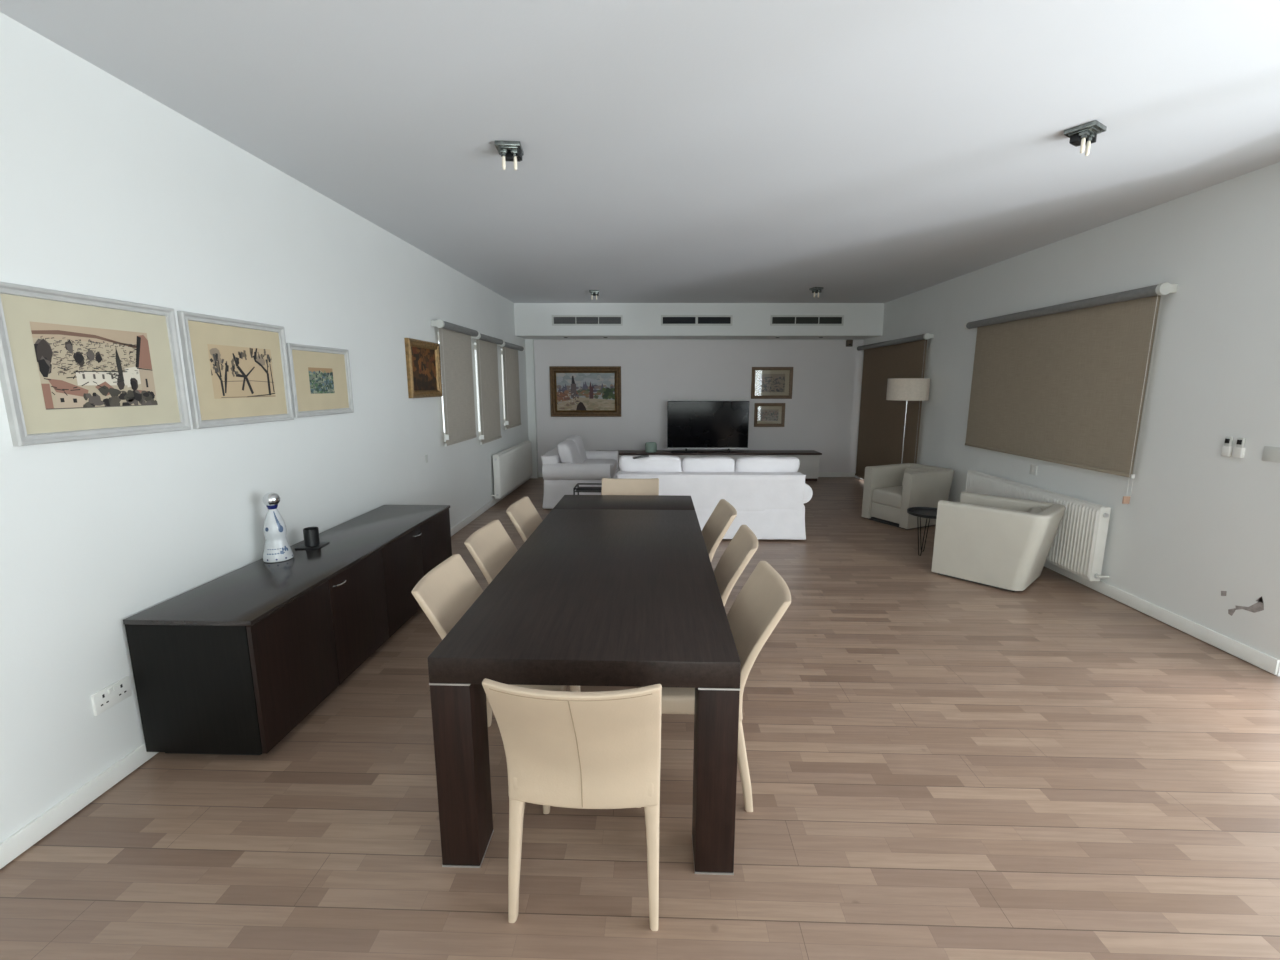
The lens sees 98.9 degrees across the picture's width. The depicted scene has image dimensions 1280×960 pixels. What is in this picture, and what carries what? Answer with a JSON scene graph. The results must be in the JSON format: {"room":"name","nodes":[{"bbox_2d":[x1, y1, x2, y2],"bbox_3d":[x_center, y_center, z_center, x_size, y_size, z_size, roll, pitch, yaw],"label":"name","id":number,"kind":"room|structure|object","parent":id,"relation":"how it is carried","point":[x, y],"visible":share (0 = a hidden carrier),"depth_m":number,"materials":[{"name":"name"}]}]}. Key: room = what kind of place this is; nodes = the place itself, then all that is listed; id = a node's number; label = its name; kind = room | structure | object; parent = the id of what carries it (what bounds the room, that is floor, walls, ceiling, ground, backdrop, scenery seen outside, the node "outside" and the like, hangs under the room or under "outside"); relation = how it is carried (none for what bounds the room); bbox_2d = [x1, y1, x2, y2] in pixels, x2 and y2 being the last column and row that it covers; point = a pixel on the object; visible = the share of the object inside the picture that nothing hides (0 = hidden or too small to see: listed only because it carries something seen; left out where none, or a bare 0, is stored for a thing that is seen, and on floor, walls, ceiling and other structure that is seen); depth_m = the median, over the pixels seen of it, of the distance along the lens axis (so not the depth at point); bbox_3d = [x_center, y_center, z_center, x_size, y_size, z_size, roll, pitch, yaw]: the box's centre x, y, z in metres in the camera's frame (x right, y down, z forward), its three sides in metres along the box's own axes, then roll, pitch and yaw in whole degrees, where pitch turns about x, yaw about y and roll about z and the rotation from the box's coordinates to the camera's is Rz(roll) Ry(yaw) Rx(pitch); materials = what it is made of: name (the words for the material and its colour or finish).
{"room":"dining room","nodes":[
{"label":"dining room","id":0,"kind":"room"},
{"bbox_2d":[0,12,528,842],"bbox_3d":[-2.212,-0.441,3.625,0.250,2.830,12.850,0,10,2],"label":"wall","id":1,"kind":"structure","parent":0,"point":[107,190],"depth_m":2.40,"materials":[{"name":"paint"}]},
{"bbox_2d":[0,282,190,445],"bbox_3d":[-2.120,-0.444,2.169,0.026,0.545,0.700,0,10,2],"label":"framed picture","id":2,"kind":"object","parent":1,"relation":"attached to","point":[74,366],"visible":1,"depth_m":2.09,"materials":[{"name":"beige paper"}]},
{"bbox_2d":[29,321,157,409],"bbox_3d":[-2.122,-0.441,2.154,0.002,0.306,0.445,0,10,2],"label":"artwork","id":3,"kind":"object","parent":2,"relation":"attached to","point":[76,365],"depth_m":2.12},
{"bbox_2d":[91,676,131,715],"bbox_3d":[-2.133,0.870,2.213,0.014,0.088,0.148,0,10,2],"label":"wall socket","id":4,"kind":"object","parent":1,"relation":"attached to","point":[104,699],"visible":1,"depth_m":2.21,"materials":[{"name":"white plastic"}]},
{"bbox_2d":[177,311,293,428],"bbox_3d":[-2.096,-0.568,2.895,0.026,0.540,0.700,0,10,2],"label":"framed picture","id":5,"kind":"object","parent":1,"relation":"attached to","point":[237,371],"visible":1,"depth_m":2.83,"materials":[{"name":"beige paper"}]},
{"bbox_2d":[207,344,275,398],"bbox_3d":[-2.098,-0.570,2.902,0.001,0.265,0.440,0,10,2],"label":"artwork","id":6,"kind":"object","parent":5,"relation":"attached to","point":[235,371],"depth_m":2.88},
{"bbox_2d":[0,477,529,868],"bbox_3d":[-2.088,0.951,3.615,0.014,0.079,11.860,0,10,2],"label":"baseboard","id":7,"kind":"structure","parent":1,"relation":"attached to","point":[30,834],"depth_m":2.08,"materials":[{"name":"paint"}]},
{"bbox_2d":[286,343,353,417],"bbox_3d":[-2.075,-0.647,3.582,0.026,0.440,0.635,0,10,2],"label":"framed picture","id":8,"kind":"object","parent":1,"relation":"attached to","point":[320,377],"visible":1,"depth_m":3.54,"materials":[{"name":"beige paper"}]},
{"bbox_2d":[308,367,334,393],"bbox_3d":[-2.076,-0.648,3.574,0.002,0.164,0.259,0,10,2],"label":"artwork","id":9,"kind":"object","parent":8,"relation":"attached to","point":[321,380],"depth_m":3.57},
{"bbox_2d":[404,338,442,397],"bbox_3d":[-2.017,-1.039,5.139,0.040,0.520,0.690,0,10,2],"label":"framed painting","id":10,"kind":"object","parent":1,"relation":"attached to","point":[423,361],"visible":1,"depth_m":5.11,"materials":[{"name":"brown wood"}]},
{"bbox_2d":[411,346,436,390],"bbox_3d":[-2.028,-1.039,5.140,0.001,0.408,0.578,0,10,2],"label":"artwork","id":11,"kind":"object","parent":10,"relation":"attached to","point":[423,358],"depth_m":5.15},
{"bbox_2d":[431,319,479,446],"bbox_3d":[-1.949,-1.038,5.945,0.125,1.243,1.100,0,10,2],"label":"roller blind","id":12,"kind":"object","parent":1,"relation":"attached to","point":[454,340],"visible":1,"depth_m":5.86,"materials":[{"name":"grey fabric"}]},
{"bbox_2d":[474,345,480,435],"bbox_3d":[-2.148,-1.136,7.021,0.060,1.170,0.720,0,10,2],"label":"window","id":13,"kind":"structure","parent":1,"relation":"in","point":[474,345],"depth_m":7.30,"materials":[{"name":"white glass"}]},
{"bbox_2d":[471,334,503,444],"bbox_3d":[-1.915,-1.161,7.014,0.125,1.328,1.030,0,10,2],"label":"roller blind","id":14,"kind":"object","parent":1,"relation":"attached to","point":[486,346],"visible":0.96,"depth_m":6.96,"materials":[{"name":"grey fabric"}]},
{"bbox_2d":[501,351,504,422],"bbox_3d":[-2.112,-1.373,8.116,0.060,1.080,0.680,0,10,2],"label":"window","id":15,"kind":"structure","parent":1,"relation":"in","point":[501,351],"depth_m":8.39,"materials":[{"name":"white glass"}]},
{"bbox_2d":[497,342,523,429],"bbox_3d":[-1.881,-1.388,8.080,0.125,1.218,1.130,0,10,2],"label":"roller blind","id":16,"kind":"object","parent":1,"relation":"attached to","point":[510,351],"visible":0.94,"depth_m":8.06,"materials":[{"name":"grey fabric"}]},
{"bbox_2d":[491,441,531,498],"bbox_3d":[-1.883,-0.201,8.171,0.126,0.586,1.938,0,10,2],"label":"radiator","id":17,"kind":"object","parent":1,"relation":"attached to","point":[512,466],"visible":1,"depth_m":7.81,"materials":[{"name":"white metal"}]},
{"bbox_2d":[494,441,528,454],"bbox_3d":[-1.872,-0.485,8.121,0.056,0.010,1.860,0,10,2],"label":"grille","id":18,"kind":"object","parent":17,"relation":"attached to","point":[510,450],"depth_m":8.03,"materials":[{"name":"white metal"}]},
{"bbox_2d":[525,339,538,477],"bbox_3d":[-1.843,-1.194,9.342,0.125,2.344,0.119,0,10,2],"label":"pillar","id":19,"kind":"structure","parent":1,"relation":"attached to","point":[529,343],"depth_m":9.27,"materials":[{"name":"paint"}]},
{"bbox_2d":[0,477,1279,959],"bbox_3d":[0.746,1.018,3.785,6.169,0.100,12.850,0,10,2],"label":"floor","id":20,"kind":"structure","parent":0,"point":[941,767],"depth_m":2.06,"materials":[{"name":"brown wood"}]},
{"bbox_2d":[123,505,451,754],"bbox_3d":[-1.804,0.709,3.361,0.560,0.655,2.178,0,10,2],"label":"sideboard","id":21,"kind":"object","parent":20,"relation":"on","point":[232,663],"visible":0.92,"depth_m":2.48,"materials":[{"name":"black wood"}]},
{"bbox_2d":[262,492,292,562],"bbox_3d":[-1.994,0.252,2.987,0.143,0.374,0.145,0,10,2],"label":"bottle","id":22,"kind":"object","parent":21,"relation":"on","point":[277,548],"visible":1,"depth_m":2.95,"materials":[{"name":"ceramic"}]},
{"bbox_2d":[295,542,329,548],"bbox_3d":[-1.954,0.390,3.264,0.136,0.006,0.136,-1,10,-4],"label":"coaster","id":23,"kind":"object","parent":21,"relation":"on","point":[321,544],"visible":0.74,"depth_m":3.23,"materials":[{"name":"black plastic"}]},
{"bbox_2d":[303,527,319,546],"bbox_3d":[-1.954,0.337,3.255,0.080,0.102,0.080,0,10,2],"label":"candle cup","id":24,"kind":"object","parent":23,"relation":"on","point":[311,534],"visible":1,"depth_m":3.23,"materials":[{"name":"black plastic"}]},
{"bbox_2d":[411,554,577,726],"bbox_3d":[-0.586,0.792,2.324,0.587,0.848,0.467,0,10,1],"label":"dining chair","id":25,"kind":"object","parent":20,"relation":"on","point":[447,591],"visible":0.31,"depth_m":2.26,"materials":[{"name":"beige leather"}]},
{"bbox_2d":[464,520,579,691],"bbox_3d":[-0.581,0.684,2.939,0.587,0.848,0.467,1,10,3],"label":"dining chair","id":26,"kind":"object","parent":20,"relation":"on","point":[490,546],"visible":0.31,"depth_m":2.90,"materials":[{"name":"beige leather"}]},
{"bbox_2d":[506,497,542,541],"bbox_3d":[-0.540,0.571,3.591,0.587,0.848,0.467,0,10,2],"label":"dining chair","id":27,"kind":"object","parent":20,"relation":"on","point":[522,513],"visible":0.29,"depth_m":3.56,"materials":[{"name":"beige leather"}]},
{"bbox_2d":[482,678,661,930],"bbox_3d":[-0.164,0.897,1.726,0.467,0.848,0.587,1,10,3],"label":"dining chair","id":28,"kind":"object","parent":20,"relation":"on","point":[580,750],"visible":1,"depth_m":1.56,"materials":[{"name":"beige leather"}]},
{"bbox_2d":[540,435,618,508],"bbox_3d":[-0.784,-0.160,7.716,0.935,0.867,1.576,0,10,2],"label":"loveseat","id":29,"kind":"object","parent":20,"relation":"on","point":[568,464],"visible":0.84,"depth_m":7.04,"materials":[{"name":"white fabric"}]},
{"bbox_2d":[557,440,581,462],"bbox_3d":[-0.945,-0.312,7.410,0.261,0.432,0.708,0,10,2],"label":"cushion","id":30,"kind":"object","parent":29,"relation":"on","point":[569,451],"depth_m":7.13,"materials":[{"name":"white fabric"}]},
{"bbox_2d":[566,435,586,462],"bbox_3d":[-0.928,-0.422,7.959,0.264,0.434,0.708,0,10,2],"label":"cushion","id":31,"kind":"object","parent":29,"relation":"on","point":[576,439],"depth_m":7.87,"materials":[{"name":"white fabric"}]},
{"bbox_2d":[583,459,616,472],"bbox_3d":[-0.671,-0.203,7.979,0.640,0.182,0.532,0,10,2],"label":"seat cushion","id":32,"kind":"object","parent":29,"relation":"on","point":[613,462],"depth_m":7.91,"materials":[{"name":"white fabric"}]},
{"bbox_2d":[427,495,740,874],"bbox_3d":[-0.138,0.713,3.035,0.980,0.760,2.577,0,10,2],"label":"dining table","id":33,"kind":"object","parent":20,"relation":"on","point":[607,590],"visible":1,"depth_m":1.87,"materials":[{"name":"wood"}]},
{"bbox_2d":[573,483,601,494],"bbox_3d":[-0.557,0.310,6.095,0.314,0.500,0.314,0,10,2],"label":"side table","id":34,"kind":"object","parent":20,"relation":"on","point":[578,489],"visible":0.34,"depth_m":5.98,"materials":[{"name":"black metal"}]},
{"bbox_2d":[575,487,600,491],"bbox_3d":[-0.557,0.104,6.059,0.284,0.007,0.284,0,10,2],"label":"tray","id":35,"kind":"object","parent":34,"relation":"on","point":[577,490],"depth_m":5.92,"materials":[{"name":"black metal"}]},
{"bbox_2d":[601,478,658,494],"bbox_3d":[-0.086,0.446,4.304,0.467,0.848,0.587,0,10,2],"label":"dining chair","id":36,"kind":"object","parent":20,"relation":"on","point":[610,486],"visible":0.29,"depth_m":4.46,"materials":[{"name":"beige leather"}]},
{"bbox_2d":[596,450,821,480],"bbox_3d":[1.133,-0.245,9.332,3.780,0.478,0.425,0,10,0],"label":"tv stand","id":37,"kind":"object","parent":20,"relation":"on","point":[809,459],"visible":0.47,"depth_m":9.14,"materials":[{"name":"brown wood"}]},
{"bbox_2d":[645,442,656,452],"bbox_3d":[0.184,-0.548,9.198,0.196,0.165,0.196,0,10,2],"label":"glass jar","id":38,"kind":"object","parent":37,"relation":"on","point":[650,447],"visible":1,"depth_m":9.12,"materials":[{"name":"teal glass"}]},
{"bbox_2d":[671,451,697,452],"bbox_3d":[0.737,-0.464,9.117,0.440,0.028,0.042,0,10,0],"label":"soundbar","id":39,"kind":"object","parent":37,"relation":"on","point":[671,451],"visible":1,"depth_m":9.10,"materials":[{"name":"black plastic"}]},
{"bbox_2d":[667,401,748,451],"bbox_3d":[1.142,-0.898,9.200,1.365,0.850,0.207,0,10,0],"label":"television","id":40,"kind":"object","parent":37,"relation":"on","point":[690,424],"visible":1,"depth_m":9.18,"materials":[{"name":"black plastic"}]},
{"bbox_2d":[614,455,812,539],"bbox_3d":[0.733,0.130,6.063,2.096,0.865,0.935,0,10,1],"label":"sofa","id":41,"kind":"object","parent":20,"relation":"on","point":[768,494],"visible":0.7,"depth_m":5.64,"materials":[{"name":"white fabric"}]},
{"bbox_2d":[633,455,648,458],"bbox_3d":[0.008,-0.243,5.711,0.170,0.040,0.040,-3,10,-18],"label":"remote control","id":42,"kind":"object","parent":41,"relation":"on","point":[642,456],"visible":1,"depth_m":5.70,"materials":[{"name":"black plastic"}]},
{"bbox_2d":[619,455,682,471],"bbox_3d":[0.174,-0.059,5.891,0.797,0.434,0.264,0,10,1],"label":"cushion","id":43,"kind":"object","parent":41,"relation":"on","point":[653,463],"depth_m":5.76,"materials":[{"name":"white fabric"}]},
{"bbox_2d":[682,456,734,471],"bbox_3d":[0.728,-0.042,5.879,0.554,0.432,0.264,0,10,1],"label":"cushion","id":44,"kind":"object","parent":41,"relation":"on","point":[716,463],"depth_m":5.74,"materials":[{"name":"white fabric"}]},
{"bbox_2d":[734,456,799,471],"bbox_3d":[1.284,-0.046,5.865,0.800,0.434,0.267,0,10,1],"label":"cushion","id":45,"kind":"object","parent":41,"relation":"on","point":[753,463],"depth_m":5.72,"materials":[{"name":"white fabric"}]},
{"bbox_2d":[636,561,790,811],"bbox_3d":[0.281,0.807,2.240,0.587,0.848,0.467,0,10,2],"label":"dining chair","id":46,"kind":"object","parent":20,"relation":"on","point":[765,597],"visible":0.44,"depth_m":2.08,"materials":[{"name":"beige leather"}]},
{"bbox_2d":[702,499,736,560],"bbox_3d":[0.305,0.584,3.513,0.587,0.848,0.467,0,10,0],"label":"dining chair","id":47,"kind":"object","parent":20,"relation":"on","point":[724,513],"visible":0.36,"depth_m":3.49,"materials":[{"name":"beige leather"}]},
{"bbox_2d":[714,525,757,605],"bbox_3d":[0.302,0.697,2.869,0.587,0.848,0.467,1,10,5],"label":"dining chair","id":48,"kind":"object","parent":20,"relation":"on","point":[744,544],"visible":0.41,"depth_m":2.83,"materials":[{"name":"beige leather"}]},
{"bbox_2d":[862,463,953,529],"bbox_3d":[3.173,0.173,6.470,0.763,0.640,0.644,-5,11,-25],"label":"armchair","id":49,"kind":"object","parent":20,"relation":"on","point":[889,491],"visible":0.97,"depth_m":6.27,"materials":[{"name":"fabric"}]},
{"bbox_2d":[872,486,902,508],"bbox_3d":[3.091,0.192,6.434,0.545,0.186,0.428,-5,11,-25],"label":"seat cushion","id":50,"kind":"object","parent":49,"relation":"on","point":[886,497],"depth_m":6.35,"materials":[{"name":"fabric"}]},
{"bbox_2d":[886,378,929,463],"bbox_3d":[3.426,-0.467,7.121,0.490,1.677,0.490,0,10,2],"label":"floor lamp","id":51,"kind":"object","parent":20,"relation":"on","point":[901,389],"visible":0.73,"depth_m":6.80,"materials":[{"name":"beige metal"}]},
{"bbox_2d":[907,507,936,555],"bbox_3d":[2.735,0.504,5.195,0.394,0.422,0.394,0,10,2],"label":"tray table","id":52,"kind":"object","parent":20,"relation":"on","point":[922,512],"visible":0.73,"depth_m":5.21,"materials":[{"name":"black metal"}]},
{"bbox_2d":[907,507,936,518],"bbox_3d":[2.735,0.310,5.162,0.394,0.030,0.394,0,10,2],"label":"tray","id":53,"kind":"object","parent":52,"relation":"on","point":[923,512],"depth_m":5.21,"materials":[{"name":"black metal"}]},
{"bbox_2d":[931,492,1065,591],"bbox_3d":[2.996,0.503,4.581,0.644,0.640,0.763,-9,13,-41],"label":"armchair","id":54,"kind":"object","parent":20,"relation":"on","point":[1005,543],"visible":1,"depth_m":4.38,"materials":[{"name":"fabric"}]},
{"bbox_2d":[0,0,1279,302],"bbox_3d":[0.746,-1.893,3.276,6.169,0.150,12.850,0,10,2],"label":"ceiling","id":55,"kind":"structure","parent":0,"point":[675,151],"depth_m":2.55,"materials":[{"name":"paint"}]},
{"bbox_2d":[494,140,523,169],"bbox_3d":[-0.682,-1.684,2.866,0.130,0.121,0.130,-1,10,-4],"label":"ceiling light","id":56,"kind":"object","parent":55,"relation":"attached to","point":[512,151],"visible":1,"depth_m":2.84,"materials":[{"name":"silver metal"}]},
{"bbox_2d":[589,290,598,299],"bbox_3d":[-0.610,-2.457,7.289,0.130,0.121,0.130,-1,10,-4],"label":"ceiling light","id":57,"kind":"object","parent":55,"relation":"attached to","point":[593,292],"visible":1,"depth_m":7.26,"materials":[{"name":"silver metal"}]},
{"bbox_2d":[809,287,822,297],"bbox_3d":[2.274,-2.418,7.071,0.130,0.121,0.130,-3,10,-15],"label":"ceiling light","id":58,"kind":"object","parent":55,"relation":"attached to","point":[814,290],"visible":1,"depth_m":7.05,"materials":[{"name":"silver metal"}]},
{"bbox_2d":[1064,120,1106,155],"bbox_3d":[2.163,-1.649,2.669,0.130,0.121,0.130,-6,12,-32],"label":"ceiling light","id":59,"kind":"object","parent":55,"relation":"attached to","point":[1082,135],"visible":1,"depth_m":2.65,"materials":[{"name":"silver metal"}]},
{"bbox_2d":[534,340,863,473],"bbox_3d":[0.937,-1.466,9.491,5.701,2.830,0.250,0,10,0],"label":"wall","id":60,"kind":"structure","parent":0,"point":[822,412],"depth_m":9.35,"materials":[{"name":"white paint"}]},
{"bbox_2d":[549,366,620,416],"bbox_3d":[-0.926,-1.504,9.330,1.210,0.850,0.046,0,10,0],"label":"framed painting","id":61,"kind":"object","parent":60,"relation":"attached to","point":[575,391],"visible":1,"depth_m":9.34,"materials":[{"name":"multicoloured paint"}]},
{"bbox_2d":[556,373,614,409],"bbox_3d":[-0.926,-1.506,9.343,1.010,0.650,0.003,0,10,0],"label":"artwork","id":62,"kind":"object","parent":61,"relation":"attached to","point":[575,391],"depth_m":9.34},
{"bbox_2d":[539,472,854,476],"bbox_3d":[0.998,-0.095,9.597,5.543,0.079,0.014,0,10,0],"label":"baseboard","id":63,"kind":"structure","parent":60,"relation":"attached to","point":[820,474],"depth_m":9.60,"materials":[{"name":"paint"}]},
{"bbox_2d":[514,303,883,339],"bbox_3d":[0.921,-2.534,8.790,5.698,0.484,0.755,0,10,0],"label":"soffit","id":64,"kind":"object","parent":60,"relation":"attached to","point":[641,321],"depth_m":8.43,"materials":[{"name":"paint"}]},
{"bbox_2d":[552,315,622,325],"bbox_3d":[-0.810,-2.453,8.408,1.090,0.157,0.017,0,10,0],"label":"air vent","id":65,"kind":"object","parent":64,"relation":"attached to","point":[557,320],"visible":1,"depth_m":8.41,"materials":[{"name":"grey metal"}]},
{"bbox_2d":[661,315,732,325],"bbox_3d":[0.871,-2.454,8.412,1.100,0.157,0.017,0,10,0],"label":"air vent","id":66,"kind":"object","parent":64,"relation":"attached to","point":[666,320],"visible":1,"depth_m":8.41,"materials":[{"name":"black metal"}]},
{"bbox_2d":[770,315,843,325],"bbox_3d":[2.569,-2.454,8.416,1.125,0.157,0.017,0,10,0],"label":"air vent","id":67,"kind":"object","parent":64,"relation":"attached to","point":[775,320],"visible":1,"depth_m":8.42,"materials":[{"name":"black metal"}]},
{"bbox_2d":[754,403,784,426],"bbox_3d":[2.229,-1.118,9.415,0.525,0.410,0.027,0,10,0],"label":"framed picture","id":68,"kind":"object","parent":60,"relation":"attached to","point":[765,414],"visible":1,"depth_m":9.42,"materials":[{"name":"beige paper"}]},
{"bbox_2d":[761,409,778,420],"bbox_3d":[2.229,-1.116,9.417,0.303,0.193,0.002,0,10,0],"label":"artwork","id":69,"kind":"object","parent":68,"relation":"attached to","point":[766,414],"depth_m":9.42},
{"bbox_2d":[751,367,792,398],"bbox_3d":[2.249,-1.653,9.322,0.700,0.535,0.026,0,10,0],"label":"framed picture","id":70,"kind":"object","parent":60,"relation":"attached to","point":[766,382],"visible":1,"depth_m":9.32,"materials":[{"name":"brown wood"}]},
{"bbox_2d":[759,374,784,391],"bbox_3d":[2.249,-1.651,9.324,0.438,0.308,0.002,0,10,0],"label":"artwork","id":71,"kind":"object","parent":70,"relation":"attached to","point":[767,382],"depth_m":9.32},
{"bbox_2d":[846,340,852,346],"bbox_3d":[3.517,-2.296,9.188,0.100,0.110,0.074,0,10,0],"label":"sensor","id":72,"kind":"object","parent":60,"relation":"attached to","point":[849,343],"visible":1,"depth_m":9.17,"materials":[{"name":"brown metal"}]},
{"bbox_2d":[855,162,1279,675],"bbox_3d":[3.704,-0.409,3.441,0.250,2.830,12.850,0,10,2],"label":"wall","id":73,"kind":"structure","parent":0,"point":[1198,523],"depth_m":3.63,"materials":[{"name":"paint"}]},
{"bbox_2d":[855,333,933,478],"bbox_3d":[3.672,-0.979,8.253,0.118,2.183,2.420,0,10,2],"label":"roller blind","id":74,"kind":"object","parent":73,"relation":"attached to","point":[881,420],"visible":0.76,"depth_m":8.13,"materials":[{"name":"brown fabric"}]},
{"bbox_2d":[1030,465,1037,474],"bbox_3d":[3.622,-0.094,5.037,0.012,0.086,0.088,0,10,2],"label":"wall socket","id":75,"kind":"object","parent":73,"relation":"attached to","point":[1033,468],"visible":1,"depth_m":5.03,"materials":[{"name":"white plastic"}]},
{"bbox_2d":[965,470,1110,580],"bbox_3d":[3.561,0.340,5.074,0.126,0.586,1.878,0,10,2],"label":"radiator","id":76,"kind":"object","parent":73,"relation":"attached to","point":[1078,545],"visible":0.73,"depth_m":4.42,"materials":[{"name":"white metal"}]},
{"bbox_2d":[969,470,1106,506],"bbox_3d":[3.550,0.056,5.025,0.056,0.010,1.800,0,10,2],"label":"grille","id":77,"kind":"object","parent":76,"relation":"attached to","point":[1067,499],"depth_m":4.86,"materials":[{"name":"white metal"}]},
{"bbox_2d":[964,282,1177,503],"bbox_3d":[3.568,-0.773,4.945,0.118,1.520,2.370,0,10,2],"label":"roller blind","id":78,"kind":"object","parent":73,"relation":"attached to","point":[1065,383],"visible":1,"depth_m":4.55,"materials":[{"name":"brown fabric"}]},
{"bbox_2d":[1044,561,1279,674],"bbox_3d":[3.622,0.660,5.248,0.014,0.089,4.465,0,10,2],"label":"baseboard","id":79,"kind":"structure","parent":73,"relation":"attached to","point":[1253,656],"depth_m":3.59,"materials":[{"name":"paint"}]},
{"bbox_2d":[1221,436,1232,455],"bbox_3d":[3.563,-0.204,3.318,0.022,0.118,0.046,0,10,2],"label":"remote control","id":80,"kind":"object","parent":73,"relation":"attached to","point":[1227,449],"visible":1,"depth_m":3.31,"materials":[{"name":"white plastic"}]},
{"bbox_2d":[1233,438,1245,457],"bbox_3d":[3.561,-0.192,3.250,0.022,0.118,0.046,0,10,2],"label":"remote control","id":81,"kind":"object","parent":73,"relation":"attached to","point":[1239,450],"visible":1,"depth_m":3.24,"materials":[{"name":"white plastic"}]},
{"bbox_2d":[1221,591,1263,615],"bbox_3d":[3.566,0.736,3.248,0.003,0.180,0.243,0,10,2],"label":"chip","id":82,"kind":"object","parent":73,"relation":"attached to","point":[1259,606],"visible":1,"depth_m":3.18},
{"bbox_2d":[1262,446,1279,462],"bbox_3d":[3.563,-0.142,3.065,0.007,0.085,0.135,0,10,2],"label":"switch plate","id":83,"kind":"object","parent":73,"relation":"attached to","point":[1270,453],"visible":1,"depth_m":3.08,"materials":[{"name":"white plastic"}]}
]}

